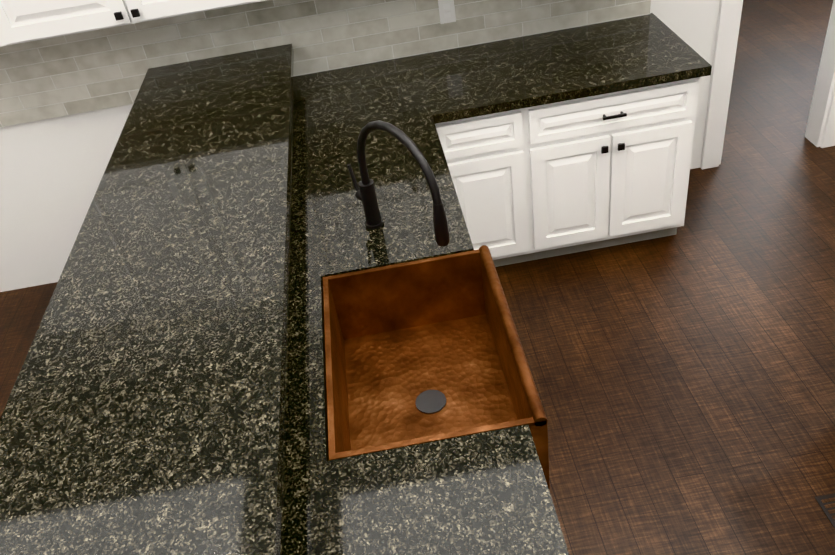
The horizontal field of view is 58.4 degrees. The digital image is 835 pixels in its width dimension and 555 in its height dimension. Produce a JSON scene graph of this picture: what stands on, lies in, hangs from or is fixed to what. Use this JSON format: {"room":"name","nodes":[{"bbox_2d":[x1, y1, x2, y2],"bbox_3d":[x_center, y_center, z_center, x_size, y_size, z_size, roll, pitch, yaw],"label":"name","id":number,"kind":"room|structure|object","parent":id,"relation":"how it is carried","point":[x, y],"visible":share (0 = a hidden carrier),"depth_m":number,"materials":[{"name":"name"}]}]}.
{"room":"kitchen","nodes":[
{"label":"kitchen","id":0,"kind":"room"},
{"bbox_2d":[0,0,719,291],"bbox_3d":[0.416,-0.982,2.365,9.820,3.050,7.780,-10,38,-1],"label":"wall","id":1,"kind":"structure","parent":0,"point":[52,171],"depth_m":3.70,"materials":[{"name":"white paint"}]},
{"bbox_2d":[0,0,650,127],"bbox_3d":[-0.517,-1.144,3.386,3.230,0.455,0.012,-10,38,-1],"label":"tile backsplash","id":2,"kind":"structure","parent":1,"relation":"attached to","point":[73,74],"depth_m":3.41,"materials":[{"name":"tile"}]},
{"bbox_2d":[0,4,19,46],"bbox_3d":[-1.916,-1.339,2.806,0.528,0.927,0.347,-10,38,-1],"label":"upper cabinet","id":3,"kind":"object","parent":2,"relation":"attached to","point":[8,36],"depth_m":2.92,"materials":[{"name":"white wood"}]},
{"bbox_2d":[0,0,266,42],"bbox_3d":[-1.173,-1.473,2.817,1.098,0.927,0.347,-10,38,-1],"label":"upper cabinet","id":4,"kind":"object","parent":2,"relation":"attached to","point":[22,21],"depth_m":2.93,"materials":[{"name":"white wood"}]},
{"bbox_2d":[438,0,455,23],"bbox_3d":[0.135,-1.221,3.414,0.072,0.116,0.009,-10,38,-1],"label":"outlet","id":5,"kind":"object","parent":2,"relation":"attached to","point":[447,11],"visible":1,"depth_m":3.40,"materials":[{"name":"white plastic"}]},
{"bbox_2d":[700,0,834,168],"bbox_3d":[2.858,-1.536,2.964,4.560,2.535,6.674,-10,38,-1],"label":"trim","id":6,"kind":"structure","parent":1,"relation":"attached to","point":[820,130],"depth_m":3.90,"materials":[{"name":"white wood"}]},
{"bbox_2d":[0,0,834,554],"bbox_3d":[0.929,-0.267,3.870,10.620,0.050,9.160,-10,38,-1],"label":"floor","id":7,"kind":"structure","parent":0,"point":[684,378],"depth_m":3.12,"materials":[{"name":"brown wood"}]},
{"bbox_2d":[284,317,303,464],"bbox_3d":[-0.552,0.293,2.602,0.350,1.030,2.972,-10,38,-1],"label":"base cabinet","id":8,"kind":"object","parent":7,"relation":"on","point":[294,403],"depth_m":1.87,"materials":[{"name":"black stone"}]},
{"bbox_2d":[0,44,295,554],"bbox_3d":[-0.722,-0.098,2.262,0.664,0.040,2.992,-10,38,-1],"label":"countertop","id":9,"kind":"structure","parent":8,"relation":"on","point":[143,413],"depth_m":1.87,"materials":[{"name":"black stone"}]},
{"bbox_2d":[284,424,568,554],"bbox_3d":[0.004,0.606,1.475,0.600,0.040,0.657,-10,38,-1],"label":"countertop","id":10,"kind":"structure","parent":8,"relation":"on","point":[485,493],"depth_m":1.60,"materials":[{"name":"black stone"}]},
{"bbox_2d":[323,245,549,488],"bbox_3d":[0.023,0.264,2.081,0.514,0.279,0.696,-10,38,-1],"label":"sink","id":11,"kind":"object","parent":10,"relation":"in","point":[422,351],"visible":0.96,"depth_m":2.24,"materials":[{"name":"orange metal"}]},
{"bbox_2d":[288,117,503,360],"bbox_3d":[-0.078,0.051,2.933,0.638,0.875,1.038,-10,38,-1],"label":"base cabinet","id":12,"kind":"object","parent":7,"relation":"on","point":[306,303],"depth_m":3.09,"materials":[{"name":"white wood"}]},
{"bbox_2d":[452,105,551,264],"bbox_3d":[0.292,-0.528,3.583,0.490,0.875,0.637,-10,38,-1],"label":"base cabinet","id":13,"kind":"object","parent":7,"relation":"on","point":[506,154],"depth_m":3.26,"materials":[{"name":"white wood"}]},
{"bbox_2d":[288,117,475,288],"bbox_3d":[-0.177,-0.304,2.658,0.600,0.040,0.937,-10,38,-1],"label":"countertop","id":14,"kind":"structure","parent":13,"relation":"on","point":[330,237],"depth_m":2.55,"materials":[{"name":"black stone"}]},
{"bbox_2d":[347,120,449,246],"bbox_3d":[-0.072,-0.276,2.225,0.267,0.422,0.389,-10,38,-1],"label":"faucet","id":15,"kind":"object","parent":14,"relation":"on","point":[365,194],"visible":1,"depth_m":2.13,"materials":[{"name":"black metal"}]},
{"bbox_2d":[548,77,699,256],"bbox_3d":[0.790,-0.617,3.590,0.818,0.875,0.637,-10,38,-1],"label":"base cabinet","id":16,"kind":"object","parent":7,"relation":"on","point":[619,164],"depth_m":3.30,"materials":[{"name":"white wood"}]},
{"bbox_2d":[292,13,711,140],"bbox_3d":[0.295,-0.888,3.294,1.754,0.040,0.657,-10,38,-1],"label":"countertop","id":17,"kind":"structure","parent":16,"relation":"on","point":[616,56],"depth_m":3.22,"materials":[{"name":"black stone"}]},
{"bbox_2d":[815,493,834,528],"bbox_3d":[1.395,0.818,2.361,0.110,0.006,0.320,-10,38,-1],"label":"floor vent","id":18,"kind":"object","parent":7,"relation":"in","point":[826,503],"visible":1,"depth_m":2.46,"materials":[{"name":"grey metal"}]}
]}

